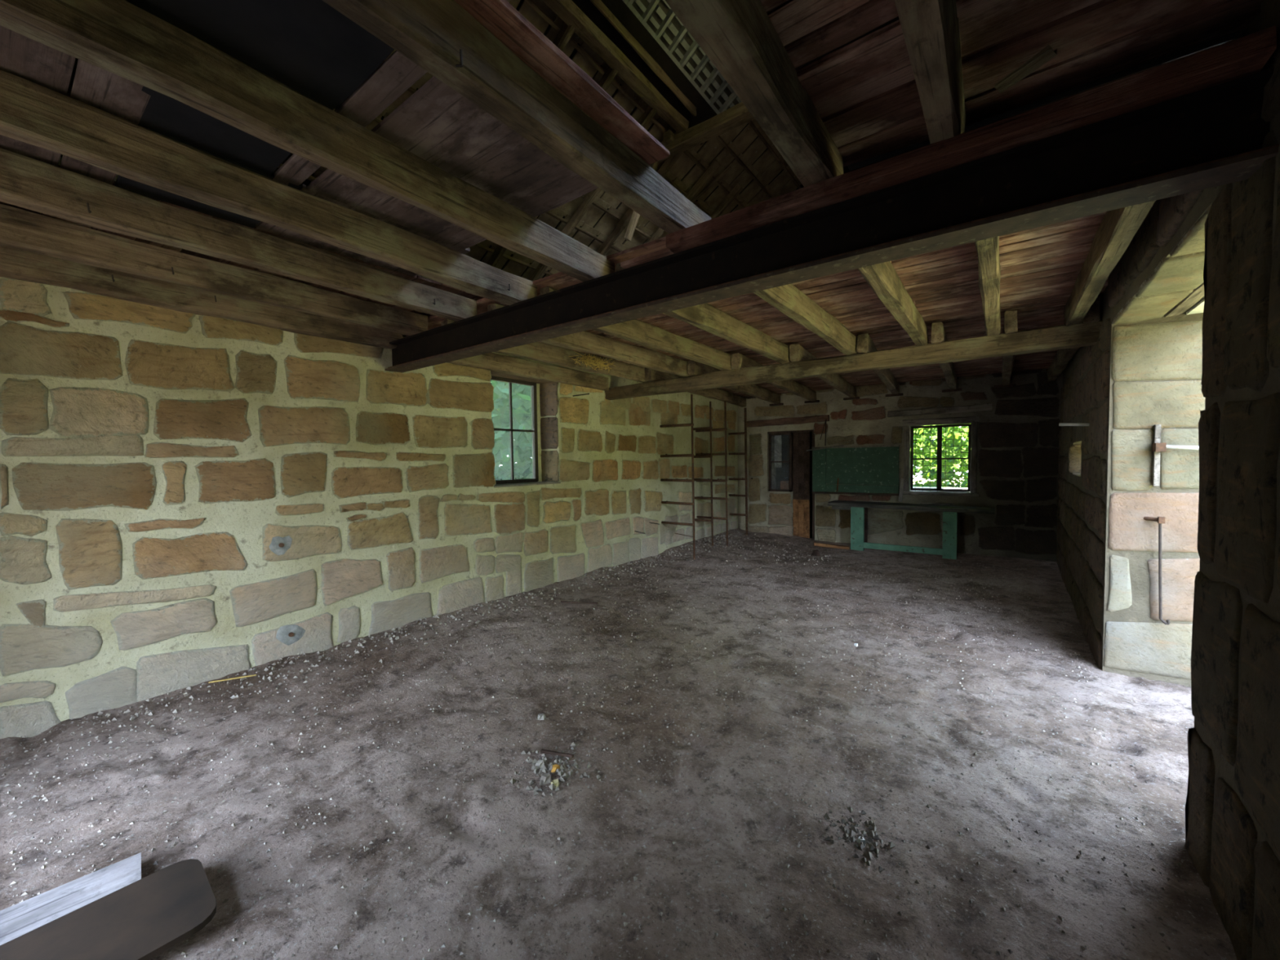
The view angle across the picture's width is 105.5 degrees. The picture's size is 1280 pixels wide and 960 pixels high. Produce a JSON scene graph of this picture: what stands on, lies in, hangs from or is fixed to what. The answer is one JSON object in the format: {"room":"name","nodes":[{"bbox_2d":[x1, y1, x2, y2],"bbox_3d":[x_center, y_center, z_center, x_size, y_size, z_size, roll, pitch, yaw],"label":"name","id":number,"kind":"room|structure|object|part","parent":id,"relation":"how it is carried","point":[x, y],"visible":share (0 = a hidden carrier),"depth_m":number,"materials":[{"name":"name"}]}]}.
{"room":"farm building","nodes":[
{"label":"farm building","id":0,"kind":"room"},
{"bbox_2d":[0,156,737,738],"bbox_3d":[-1.290,-0.253,6.548,0.630,3.800,12.000,1,3,37],"label":"wall","id":1,"kind":"structure","parent":0,"point":[187,500],"depth_m":3.77,"materials":[{"name":"stone"}]},
{"bbox_2d":[0,244,402,349],"bbox_3d":[-3.259,-1.276,3.285,0.159,0.220,3.315,1,3,37],"label":"joist","id":2,"kind":"object","parent":1,"relation":"on","point":[16,264],"visible":0.77,"depth_m":3.33,"materials":[{"name":"brown wood"}]},
{"bbox_2d":[404,335,608,391],"bbox_3d":[-1.353,-1.339,5.837,0.114,0.201,2.935,1,2,37],"label":"joist","id":3,"kind":"object","parent":1,"relation":"attached to","point":[493,362],"visible":0.76,"depth_m":5.86,"materials":[{"name":"brown wood"}]},
{"bbox_2d":[490,370,560,487],"bbox_3d":[-1.520,-0.650,6.107,0.447,1.436,1.453,1,3,37],"label":"window","id":4,"kind":"structure","parent":1,"relation":"in","point":[533,383],"depth_m":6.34,"materials":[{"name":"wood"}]},
{"bbox_3d":[-1.640,-0.626,6.175,0.060,1.335,0.835,1,3,36],"label":"frame","id":5,"kind":"part","parent":4,"relation":"part of","materials":[{"name":"metal"}]},
{"bbox_3d":[-1.517,0.054,6.097,0.410,0.020,1.040,1,3,36],"label":"sill","id":6,"kind":"part","parent":4,"relation":"part of","materials":[{"name":"brown wood"}]},
{"bbox_2d":[573,393,589,396],"bbox_3d":[-0.801,-1.139,6.515,0.293,0.026,0.015,1,3,29],"label":"pin","id":7,"kind":"object","parent":1,"relation":"attached to","point":[584,393],"visible":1,"depth_m":6.50,"materials":[{"name":"metal"}]},
{"bbox_2d":[384,66,1279,373],"bbox_3d":[-0.269,-1.117,3.082,5.570,0.246,0.160,1,3,37],"label":"girder","id":8,"kind":"object","parent":1,"relation":"on","point":[1215,135],"visible":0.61,"depth_m":1.98,"materials":[{"name":"brown wood"}]},
{"bbox_2d":[0,204,427,335],"bbox_3d":[-2.895,-1.326,3.013,0.151,0.206,3.308,1,2,37],"label":"joist","id":9,"kind":"object","parent":8,"relation":"on","point":[22,229],"visible":0.97,"depth_m":3.03,"materials":[{"name":"brown wood"}]},
{"bbox_2d":[0,147,476,320],"bbox_3d":[-2.333,-1.321,2.609,0.149,0.210,3.328,1,2,37],"label":"joist","id":10,"kind":"object","parent":8,"relation":"on","point":[25,182],"visible":0.98,"depth_m":2.56,"materials":[{"name":"brown wood"}]},
{"bbox_2d":[0,70,537,305],"bbox_3d":[-1.784,-1.312,2.225,0.148,0.215,3.369,1,2,37],"label":"joist","id":11,"kind":"object","parent":8,"relation":"on","point":[31,113],"visible":0.96,"depth_m":2.11,"materials":[{"name":"brown wood"}]},
{"bbox_2d":[0,0,614,281],"bbox_3d":[-1.216,-1.306,1.831,0.110,0.212,3.409,1,2,37],"label":"joist","id":12,"kind":"object","parent":8,"relation":"on","point":[120,37],"visible":0.94,"depth_m":1.68,"materials":[{"name":"brown wood"}]},
{"bbox_2d":[620,248,675,268],"bbox_3d":[0.066,-1.247,2.766,0.342,0.023,0.142,1,3,37],"label":"board","id":13,"kind":"object","parent":8,"relation":"on","point":[664,252],"visible":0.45,"depth_m":2.71,"materials":[{"name":"red wood"}]},
{"bbox_2d":[666,25,1276,253],"bbox_3d":[1.008,-1.249,2.030,2.032,0.066,0.195,1,3,37],"label":"board","id":14,"kind":"object","parent":8,"relation":"on","point":[1247,55],"visible":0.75,"depth_m":1.71,"materials":[{"name":"red wood"}]},
{"bbox_2d":[665,0,843,187],"bbox_3d":[-0.097,-1.317,0.939,0.132,0.208,3.309,1,3,37],"label":"joist","id":15,"kind":"object","parent":14,"relation":"on","point":[739,37],"visible":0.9,"depth_m":1.55,"materials":[{"name":"brown wood"}]},
{"bbox_2d":[893,0,965,143],"bbox_3d":[0.282,-1.309,0.659,0.121,0.204,3.308,1,3,37],"label":"joist","id":16,"kind":"object","parent":14,"relation":"on","point":[930,28],"visible":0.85,"depth_m":1.48,"materials":[{"name":"brown wood"}]},
{"bbox_2d":[60,0,1161,280],"bbox_3d":[1.074,-2.919,4.661,7.157,2.561,12.200,1,3,37],"label":"roof","id":17,"kind":"structure","parent":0,"point":[640,53],"depth_m":4.72,"materials":[{"name":"wood"}]},
{"bbox_2d":[0,528,1236,959],"bbox_3d":[1.139,1.316,4.579,6.220,0.380,11.600,1,3,37],"label":"floor","id":18,"kind":"structure","parent":0,"point":[1156,717],"depth_m":2.40,"materials":[{"name":"grey soil"}]},
{"bbox_2d":[0,852,141,945],"bbox_3d":[-2.278,1.534,1.517,0.237,0.028,1.011,2,3,44],"label":"plank","id":19,"kind":"object","parent":18,"relation":"on","point":[17,920],"visible":0.56,"depth_m":1.75,"materials":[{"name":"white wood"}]},
{"bbox_2d":[0,858,216,959],"bbox_3d":[-1.898,1.498,1.396,0.410,0.022,1.000,1,3,39],"label":"board","id":20,"kind":"object","parent":19,"relation":"on","point":[143,919],"visible":1,"depth_m":1.62,"materials":[{"name":"wood"}]},
{"bbox_2d":[208,674,256,683],"bbox_3d":[-2.962,1.445,3.539,0.274,0.008,0.011,-2,3,-25],"label":"stalk","id":21,"kind":"object","parent":18,"relation":"on","point":[253,674],"visible":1,"depth_m":3.54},
{"bbox_2d":[84,529,755,750],"bbox_3d":[-0.438,1.330,6.570,0.796,0.138,9.302,1,3,37],"label":"rubble","id":22,"kind":"object","parent":18,"relation":"on","point":[149,713],"visible":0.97,"depth_m":4.27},
{"bbox_2d":[535,760,544,768],"bbox_3d":[-0.516,1.473,2.526,0.056,0.031,0.048,1,3,37],"label":"chip","id":23,"kind":"object","parent":18,"relation":"on","point":[540,763],"visible":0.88,"depth_m":2.52,"materials":[{"name":"white stone"}]},
{"bbox_2d":[537,713,546,719],"bbox_3d":[-0.614,1.470,3.020,0.048,0.030,0.048,0,2,11],"label":"chip","id":24,"kind":"object","parent":18,"relation":"on","point":[540,716],"visible":1,"depth_m":3.01,"materials":[{"name":"white stone"}]},
{"bbox_2d":[500,737,601,801],"bbox_3d":[-0.471,1.484,2.508,0.454,0.057,0.498,-2,3,-23],"label":"rubble","id":25,"kind":"object","parent":18,"relation":"on","point":[530,761],"visible":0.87,"depth_m":2.47,"materials":[{"name":"grey stone"}]},
{"bbox_2d":[540,773,551,784],"bbox_3d":[-0.462,1.476,2.414,0.048,0.036,0.055,1,3,37],"label":"chip","id":26,"kind":"object","parent":25,"relation":"on","point":[545,777],"visible":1,"depth_m":2.40,"materials":[{"name":"grey stone"}]},
{"bbox_2d":[551,764,559,773],"bbox_3d":[-0.431,1.470,2.479,0.046,0.027,0.044,-1,2,-1],"label":"chip","id":27,"kind":"object","parent":25,"relation":"on","point":[555,766],"visible":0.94,"depth_m":2.47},
{"bbox_2d":[540,748,573,758],"bbox_3d":[-0.447,1.469,2.610,0.197,0.019,0.029,-2,2,18],"label":"scrap lath","id":28,"kind":"object","parent":25,"relation":"on","point":[542,751],"visible":1,"depth_m":2.60,"materials":[{"name":"brown wood"}]},
{"bbox_2d":[551,778,559,788],"bbox_3d":[-0.415,1.482,2.374,0.038,0.028,0.048,1,3,37],"label":"chip","id":29,"kind":"object","parent":18,"relation":"on","point":[555,782],"visible":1,"depth_m":2.37,"materials":[{"name":"beige stone"}]},
{"bbox_2d":[560,600,598,604],"bbox_3d":[-0.678,1.364,5.420,0.444,0.016,0.029,-1,2,12],"label":"twig","id":30,"kind":"object","parent":18,"relation":"on","point":[586,602],"visible":1,"depth_m":5.42,"materials":[{"name":"brown wood"}]},
{"bbox_2d":[2,537,1189,959],"bbox_3d":[1.151,1.412,4.947,5.212,0.156,9.212,1,3,37],"label":"gravel","id":31,"kind":"object","parent":18,"relation":"on","point":[336,947],"visible":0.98,"depth_m":2.56,"materials":[{"name":"grey gravel"}]},
{"bbox_2d":[659,394,752,559],"bbox_3d":[1.304,-0.087,9.230,0.883,2.730,2.674,1,3,37],"label":"rack","id":32,"kind":"object","parent":18,"relation":"on","point":[710,428],"visible":0.94,"depth_m":8.93,"materials":[{"name":"metal"}]},
{"bbox_3d":[0.605,-0.903,8.068,0.641,0.049,0.044,1,3,36],"label":"arm","id":33,"kind":"part","parent":32,"relation":"part of"},
{"bbox_3d":[0.612,-0.407,8.089,0.641,0.058,0.044,1,3,36],"label":"arm","id":34,"kind":"part","parent":32,"relation":"part of"},
{"bbox_3d":[0.617,0.004,8.106,0.641,0.052,0.044,1,3,36],"label":"arm","id":35,"kind":"part","parent":32,"relation":"part of"},
{"bbox_3d":[0.631,0.728,8.132,0.630,0.046,0.044,1,3,36],"label":"arm","id":36,"kind":"part","parent":32,"relation":"part of"},
{"bbox_3d":[0.622,0.384,8.121,0.641,0.052,0.044,1,3,36],"label":"arm","id":37,"kind":"part","parent":32,"relation":"part of"},
{"bbox_3d":[1.159,-0.955,9.026,0.392,0.049,0.044,1,3,36],"label":"arm","id":38,"kind":"part","parent":32,"relation":"part of"},
{"bbox_3d":[1.166,-0.439,9.047,0.392,0.058,0.044,1,3,36],"label":"arm","id":39,"kind":"part","parent":32,"relation":"part of"},
{"bbox_3d":[1.086,0.752,9.168,0.630,0.050,0.044,1,3,36],"label":"arm","id":40,"kind":"part","parent":32,"relation":"part of"},
{"bbox_3d":[1.176,0.337,9.079,0.391,0.052,0.044,1,3,36],"label":"arm","id":41,"kind":"part","parent":32,"relation":"part of"},
{"bbox_3d":[1.228,-0.002,9.024,0.530,0.052,0.044,1,3,36],"label":"arm","id":42,"kind":"part","parent":32,"relation":"part of"},
{"bbox_3d":[1.326,-0.482,9.052,0.641,0.056,0.044,1,3,36],"label":"arm","id":43,"kind":"part","parent":32,"relation":"part of"},
{"bbox_3d":[1.320,-0.928,9.033,0.641,0.049,0.044,1,3,36],"label":"arm","id":44,"kind":"part","parent":32,"relation":"part of"},
{"bbox_3d":[1.336,0.337,9.085,0.641,0.056,0.044,1,3,36],"label":"arm","id":45,"kind":"part","parent":32,"relation":"part of"},
{"bbox_3d":[1.332,0.008,9.072,0.641,0.057,0.044,1,3,36],"label":"arm","id":46,"kind":"part","parent":32,"relation":"part of"},
{"bbox_3d":[1.346,0.708,9.098,0.630,0.046,0.044,1,3,36],"label":"arm","id":47,"kind":"part","parent":32,"relation":"part of"},
{"bbox_3d":[2.056,-0.553,10.239,0.402,0.052,0.044,1,3,36],"label":"arm","id":48,"kind":"part","parent":32,"relation":"part of"},
{"bbox_3d":[2.051,-0.976,10.222,0.402,0.049,0.044,1,3,36],"label":"arm","id":49,"kind":"part","parent":32,"relation":"part of"},
{"bbox_3d":[1.981,0.730,10.360,0.630,0.049,0.044,1,3,36],"label":"arm","id":50,"kind":"part","parent":32,"relation":"part of"},
{"bbox_3d":[2.068,0.326,10.275,0.402,0.052,0.044,1,3,36],"label":"arm","id":51,"kind":"part","parent":32,"relation":"part of"},
{"bbox_3d":[2.115,-0.022,10.223,0.530,0.052,0.044,1,3,36],"label":"arm","id":52,"kind":"part","parent":32,"relation":"part of"},
{"bbox_2d":[688,535,846,568],"bbox_3d":[2.127,1.263,8.534,2.304,0.130,2.502,1,3,37],"label":"rubble","id":53,"kind":"object","parent":18,"relation":"on","point":[737,535],"visible":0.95,"depth_m":8.71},
{"bbox_2d":[810,550,819,555],"bbox_3d":[3.049,1.264,8.444,0.156,0.095,0.155,1,3,37],"label":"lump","id":54,"kind":"object","parent":18,"relation":"on","point":[815,553],"visible":1,"depth_m":8.41,"materials":[{"name":"grey stone"}]},
{"bbox_2d":[813,542,848,549],"bbox_3d":[3.480,1.199,8.851,0.603,0.118,0.104,0,2,12],"label":"floor timber","id":55,"kind":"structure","parent":18,"relation":"on","point":[835,546],"depth_m":8.81,"materials":[{"name":"orange wood"}]},
{"bbox_2d":[800,799,906,872],"bbox_3d":[0.891,1.491,2.099,0.285,0.046,0.445,-2,3,-28],"label":"rubble","id":56,"kind":"object","parent":18,"relation":"on","point":[853,831],"visible":0.99,"depth_m":2.04,"materials":[{"name":"grey stone"}]},
{"bbox_2d":[856,836,865,845],"bbox_3d":[0.918,1.492,2.012,0.034,0.020,0.035,-1,2,-10],"label":"chip","id":57,"kind":"object","parent":18,"relation":"on","point":[859,840],"visible":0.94,"depth_m":2.01,"materials":[{"name":"white stone"}]},
{"bbox_2d":[827,500,995,559],"bbox_3d":[4.670,0.873,8.541,2.515,0.910,0.540,1,3,37],"label":"workbench","id":58,"kind":"object","parent":18,"relation":"on","point":[859,509],"visible":0.96,"depth_m":8.36,"materials":[{"name":"green wood"}]},
{"bbox_3d":[3.942,0.909,8.816,0.215,0.835,0.070,1,3,36],"label":"leg","id":59,"kind":"part","parent":58,"relation":"part of","materials":[{"name":"green paint"}]},
{"bbox_3d":[4.186,0.892,9.145,0.155,0.835,0.070,1,3,36],"label":"leg","id":60,"kind":"part","parent":58,"relation":"part of","materials":[{"name":"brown wood"}]},
{"bbox_2d":[897,478,904,502],"bbox_3d":[4.686,0.184,8.720,0.141,0.420,0.063,-3,3,-44],"label":"wooden stick","id":61,"kind":"object","parent":58,"relation":"on","point":[902,480],"visible":1,"depth_m":8.71,"materials":[{"name":"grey wood"}]},
{"bbox_2d":[917,502,954,505],"bbox_3d":[5.105,0.412,8.397,0.540,0.032,0.128,0,3,28],"label":"board","id":62,"kind":"object","parent":58,"relation":"on","point":[917,503],"visible":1,"depth_m":8.36,"materials":[{"name":"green wood"}]},
{"bbox_3d":[5.080,0.928,7.974,0.195,0.835,0.070,1,3,36],"label":"leg","id":63,"kind":"part","parent":58,"relation":"part of","materials":[{"name":"green paint"}]},
{"bbox_2d":[0,0,1263,397],"bbox_3d":[1.081,-1.561,4.654,5.443,0.163,10.918,1,3,37],"label":"ceiling","id":64,"kind":"structure","parent":0,"point":[851,59],"depth_m":1.90,"materials":[{"name":"red wood"}]},
{"bbox_2d":[322,0,711,233],"bbox_3d":[-0.636,-1.323,1.399,0.150,0.211,3.408,1,3,37],"label":"joist","id":65,"kind":"object","parent":64,"relation":"attached to","point":[442,37],"visible":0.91,"depth_m":1.64,"materials":[{"name":"brown wood"}]},
{"bbox_2d":[453,0,670,164],"bbox_3d":[-0.633,-1.441,1.280,0.128,0.030,2.423,1,3,37],"label":"board","id":66,"kind":"object","parent":65,"relation":"on","point":[500,18],"visible":0.9,"depth_m":1.74,"materials":[{"name":"red wood"}]},
{"bbox_2d":[776,431,812,528],"bbox_3d":[3.765,-0.126,10.968,2.400,3.150,1.300,1,3,37],"label":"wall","id":67,"kind":"structure","parent":0,"point":[781,475],"depth_m":11.79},
{"bbox_2d":[737,368,1062,561],"bbox_3d":[4.462,-1.490,9.230,6.650,5.900,0.550,1,3,37],"label":"wall","id":68,"kind":"structure","parent":0,"point":[1018,455],"depth_m":8.41,"materials":[{"name":"stone"}]},
{"bbox_2d":[774,435,782,467],"bbox_3d":[2.975,-0.671,10.485,0.150,0.800,0.030,1,3,37],"label":"panel","id":69,"kind":"object","parent":68,"relation":"attached to","point":[778,438],"visible":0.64,"depth_m":10.47,"materials":[{"name":"grey glass"}]},
{"bbox_2d":[746,414,829,426],"bbox_3d":[3.017,-1.206,10.036,1.727,0.148,0.174,0,2,37],"label":"trim","id":70,"kind":"structure","parent":68,"relation":"attached to","point":[793,420],"depth_m":9.92,"materials":[{"name":"brown wood"}]},
{"bbox_2d":[767,429,814,540],"bbox_3d":[3.225,0.205,10.205,0.990,2.465,0.395,1,3,37],"label":"door","id":71,"kind":"structure","parent":68,"relation":"in","point":[800,493],"depth_m":10.05,"materials":[{"name":"brown wood"}]},
{"bbox_2d":[780,480,789,489],"bbox_3d":[3.073,0.107,10.257,0.180,0.180,0.125,1,3,37],"label":"block","id":72,"kind":"object","parent":71,"relation":"in","point":[784,485],"visible":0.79,"depth_m":10.20,"materials":[{"name":"brown wood"}]},
{"bbox_3d":[3.325,0.454,10.034,0.340,0.100,0.030,1,3,36],"label":"rail","id":73,"kind":"part","parent":71,"relation":"part of","materials":[{"name":"orange wood"}]},
{"bbox_3d":[3.543,0.183,9.847,0.045,2.330,0.190,1,3,36],"label":"post","id":74,"kind":"part","parent":71,"relation":"part of","materials":[{"name":"brown wood"}]},
{"bbox_2d":[819,419,826,445],"bbox_3d":[3.596,-0.940,9.541,0.136,0.539,0.093,1,3,37],"label":"iron hook","id":75,"kind":"object","parent":68,"relation":"attached to","point":[825,420],"visible":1,"depth_m":9.48,"materials":[{"name":"black metal"}]},
{"bbox_2d":[811,444,899,495],"bbox_3d":[4.035,-0.185,9.214,1.560,0.915,0.090,1,3,37],"label":"board","id":76,"kind":"object","parent":68,"relation":"attached to","point":[868,468],"visible":0.99,"depth_m":9.19,"materials":[{"name":"paint"}]},
{"bbox_2d":[806,444,844,451],"bbox_3d":[3.602,-0.621,9.476,0.703,0.108,0.023,1,3,34],"label":"rod","id":77,"kind":"object","parent":76,"relation":"on","point":[841,445],"visible":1,"depth_m":9.47,"materials":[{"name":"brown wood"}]},
{"bbox_3d":[4.165,-0.262,9.161,1.270,0.700,0.015,1,3,36],"label":"panel","id":78,"kind":"part","parent":76,"relation":"part of","materials":[{"name":"green paint"}]},
{"bbox_3d":[4.166,0.165,9.169,1.277,0.145,0.035,1,3,36],"label":"rail","id":79,"kind":"part","parent":76,"relation":"part of","materials":[{"name":"green paint"}]},
{"bbox_2d":[887,402,992,417],"bbox_3d":[5.164,-1.202,8.447,1.549,0.124,0.179,0,2,37],"label":"trim","id":80,"kind":"structure","parent":68,"relation":"attached to","point":[986,406],"depth_m":8.33,"materials":[{"name":"brown wood"}]},
{"bbox_2d":[902,416,979,496],"bbox_3d":[5.290,-0.424,8.594,1.174,1.400,0.498,1,3,37],"label":"window","id":81,"kind":"structure","parent":68,"relation":"in","point":[972,422],"depth_m":8.54,"materials":[{"name":"brown wood"}]},
{"bbox_3d":[4.822,-0.405,8.775,0.103,1.246,0.151,1,3,36],"label":"frame post","id":82,"kind":"part","parent":81,"relation":"part of","materials":[{"name":"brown wood"}]},
{"bbox_2d":[911,424,968,491],"bbox_3d":[5.446,-0.433,8.778,1.100,1.400,0.016,1,3,36],"label":"grille","id":83,"kind":"object","parent":81,"relation":"attached to","point":[945,433],"depth_m":8.76,"materials":[{"name":"metal"}]},
{"bbox_3d":[5.220,0.232,8.514,1.174,0.070,0.232,1,3,36],"label":"sill","id":84,"kind":"part","parent":81,"relation":"part of","materials":[{"name":"brown wood"}]},
{"bbox_3d":[5.622,-0.393,8.184,0.100,1.246,0.152,1,3,36],"label":"frame post","id":85,"kind":"part","parent":81,"relation":"part of","materials":[{"name":"brown wood"}]},
{"bbox_2d":[1056,0,1279,959],"bbox_3d":[3.410,-0.219,3.005,0.700,3.900,11.900,1,3,37],"label":"wall","id":86,"kind":"structure","parent":0,"point":[1188,344],"depth_m":1.83,"materials":[{"name":"stone"}]},
{"bbox_2d":[604,320,1102,399],"bbox_3d":[1.690,-1.237,5.534,5.607,0.200,0.152,1,3,37],"label":"crossbeam","id":87,"kind":"object","parent":86,"relation":"attached to","point":[1080,335],"visible":0.88,"depth_m":4.86,"materials":[{"name":"brown wood"}]},
{"bbox_2d":[440,318,648,382],"bbox_3d":[-0.813,-1.381,5.507,0.114,0.206,3.055,1,3,37],"label":"joist","id":88,"kind":"object","parent":87,"relation":"on","point":[537,351],"visible":0.61,"depth_m":5.44,"materials":[{"name":"brown wood"}]},
{"bbox_2d":[568,351,615,373],"bbox_3d":[-0.523,-1.369,5.651,0.294,0.186,0.681,1,3,37],"label":"nest","id":89,"kind":"object","parent":88,"relation":"in","point":[589,362],"visible":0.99,"depth_m":5.61,"materials":[{"name":"brown plant"}]},
{"bbox_2d":[487,303,690,377],"bbox_3d":[-0.276,-1.372,5.111,0.107,0.202,3.057,1,3,37],"label":"joist","id":90,"kind":"object","parent":87,"relation":"on","point":[583,341],"visible":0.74,"depth_m":5.11,"materials":[{"name":"brown wood"}]},
{"bbox_2d":[539,286,732,371],"bbox_3d":[0.215,-1.364,4.748,0.112,0.205,3.060,1,3,37],"label":"joist","id":91,"kind":"object","parent":87,"relation":"on","point":[637,331],"visible":0.7,"depth_m":4.71,"materials":[{"name":"brown wood"}]},
{"bbox_2d":[644,367,746,407],"bbox_3d":[1.199,-1.565,8.591,0.117,0.198,4.603,1,3,28],"label":"joist","id":92,"kind":"object","parent":87,"relation":"on","point":[651,375],"visible":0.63,"depth_m":8.51,"materials":[{"name":"brown wood"}]},
{"bbox_2d":[615,262,791,364],"bbox_3d":[0.782,-1.352,4.328,0.111,0.202,3.058,1,3,37],"label":"joist","id":93,"kind":"object","parent":87,"relation":"on","point":[705,317],"visible":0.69,"depth_m":4.28,"materials":[{"name":"brown wood"}]},
{"bbox_2d":[687,360,780,404],"bbox_3d":[1.772,-1.553,8.169,0.120,0.203,4.593,1,3,29],"label":"joist","id":94,"kind":"object","parent":87,"relation":"on","point":[694,368],"visible":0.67,"depth_m":8.00,"materials":[{"name":"brown wood"}]},
{"bbox_2d":[731,352,816,401],"bbox_3d":[2.311,-1.544,7.769,0.121,0.203,4.581,1,3,31],"label":"joist","id":95,"kind":"object","parent":87,"relation":"on","point":[739,361],"visible":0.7,"depth_m":7.59,"materials":[{"name":"brown wood"}]},
{"bbox_2d":[753,283,857,355],"bbox_3d":[1.344,-1.344,3.912,0.108,0.206,3.057,1,3,37],"label":"joist","id":96,"kind":"object","parent":87,"relation":"on","point":[789,300],"visible":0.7,"depth_m":3.86,"materials":[{"name":"brown wood"}]},
{"bbox_2d":[789,343,856,397],"bbox_3d":[2.892,-1.535,7.339,0.117,0.202,4.576,1,3,31],"label":"joist","id":97,"kind":"object","parent":87,"relation":"on","point":[797,353],"visible":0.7,"depth_m":6.95,"materials":[{"name":"brown wood"}]},
{"bbox_2d":[856,333,899,394],"bbox_3d":[3.470,-1.523,6.914,0.116,0.202,4.572,1,3,32],"label":"joist","id":98,"kind":"object","parent":87,"relation":"on","point":[865,344],"visible":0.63,"depth_m":6.22,"materials":[{"name":"brown wood"}]},
{"bbox_2d":[857,261,928,346],"bbox_3d":[1.853,-1.336,3.533,0.114,0.203,3.056,1,3,37],"label":"joist","id":99,"kind":"object","parent":87,"relation":"on","point":[882,278],"visible":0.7,"depth_m":3.41,"materials":[{"name":"brown wood"}]},
{"bbox_2d":[930,321,957,389],"bbox_3d":[4.084,-1.514,6.458,0.117,0.201,4.558,1,4,34],"label":"joist","id":100,"kind":"object","parent":87,"relation":"on","point":[938,332],"visible":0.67,"depth_m":5.76,"materials":[{"name":"brown wood"}]},
{"bbox_2d":[974,235,1000,336],"bbox_3d":[2.306,-1.327,3.202,0.113,0.196,3.058,1,3,37],"label":"joist","id":101,"kind":"object","parent":87,"relation":"on","point":[988,250],"visible":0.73,"depth_m":3.03,"materials":[{"name":"brown wood"}]},
{"bbox_2d":[1001,310,1017,385],"bbox_3d":[4.597,-1.503,6.076,0.114,0.203,4.555,1,4,37],"label":"joist","id":102,"kind":"object","parent":87,"relation":"on","point":[1010,317],"visible":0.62,"depth_m":4.83,"materials":[{"name":"brown wood"}]},
{"bbox_2d":[1047,297,1100,381],"bbox_3d":[5.032,-1.496,5.756,0.119,0.196,4.558,1,4,37],"label":"joist","id":103,"kind":"object","parent":87,"relation":"on","point":[1061,359],"visible":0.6,"depth_m":5.48,"materials":[{"name":"brown wood"}]},
{"bbox_2d":[1063,200,1155,326],"bbox_3d":[2.739,-1.319,2.880,0.111,0.201,3.055,1,3,37],"label":"joist","id":104,"kind":"object","parent":87,"relation":"on","point":[1117,228],"visible":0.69,"depth_m":2.70,"materials":[{"name":"brown wood"}]},
{"bbox_2d":[1058,422,1089,426],"bbox_3d":[3.952,-0.501,4.395,0.252,0.043,0.028,1,3,37],"label":"rod","id":105,"kind":"object","parent":86,"relation":"attached to","point":[1060,424],"visible":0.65,"depth_m":4.40,"materials":[{"name":"metal"}]},
{"bbox_2d":[1143,516,1170,625],"bbox_3d":[3.646,0.636,3.436,0.066,0.761,0.144,-2,3,-31],"label":"bar","id":106,"kind":"object","parent":86,"relation":"attached to","point":[1160,520],"visible":1,"depth_m":3.42,"materials":[{"name":"metal"}]},
{"bbox_2d":[1151,424,1199,485],"bbox_3d":[3.747,-0.171,3.306,0.356,0.430,0.100,1,3,37],"label":"wall bracket","id":107,"kind":"object","parent":86,"relation":"attached to","point":[1157,447],"visible":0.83,"depth_m":3.41,"materials":[{"name":"white metal"}]},
{"bbox_3d":[3.640,-0.174,3.425,0.028,0.430,0.035,1,3,36],"label":"plate","id":108,"kind":"part","parent":107,"relation":"part of","materials":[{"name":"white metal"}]},
{"bbox_2d":[1151,442,1166,451],"bbox_3d":[3.624,-0.228,3.395,0.050,0.060,0.100,1,3,36],"label":"socket","id":109,"kind":"object","parent":107,"relation":"attached to","point":[1157,446],"depth_m":3.36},
{"bbox_3d":[3.750,-0.217,3.289,0.332,0.051,0.026,1,3,36],"label":"rod","id":110,"kind":"part","parent":107,"relation":"part of","materials":[{"name":"white plastic"}]},
{"label":"outside","id":111,"kind":"structure","parent":0,"visible":0},
{"bbox_2d":[809,477,964,537],"bbox_3d":[0.022,1.668,0.069,90.000,0.060,90.000,1,3,37],"label":"ground","id":112,"kind":"structure","parent":111,"point":[924,482],"depth_m":32.05,"materials":[{"name":"green plant"}]},
{"bbox_2d":[809,484,967,529],"bbox_3d":[6.575,0.788,9.743,7.000,1.250,0.200,1,3,37],"label":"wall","id":113,"kind":"structure","parent":112,"relation":"on","point":[811,486],"depth_m":11.47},
{"bbox_2d":[912,423,968,488],"bbox_3d":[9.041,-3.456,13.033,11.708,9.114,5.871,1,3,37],"label":"tree","id":114,"kind":"object","parent":112,"relation":"on","point":[963,483],"visible":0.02,"depth_m":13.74,"materials":[{"name":"green plant"}]}
]}

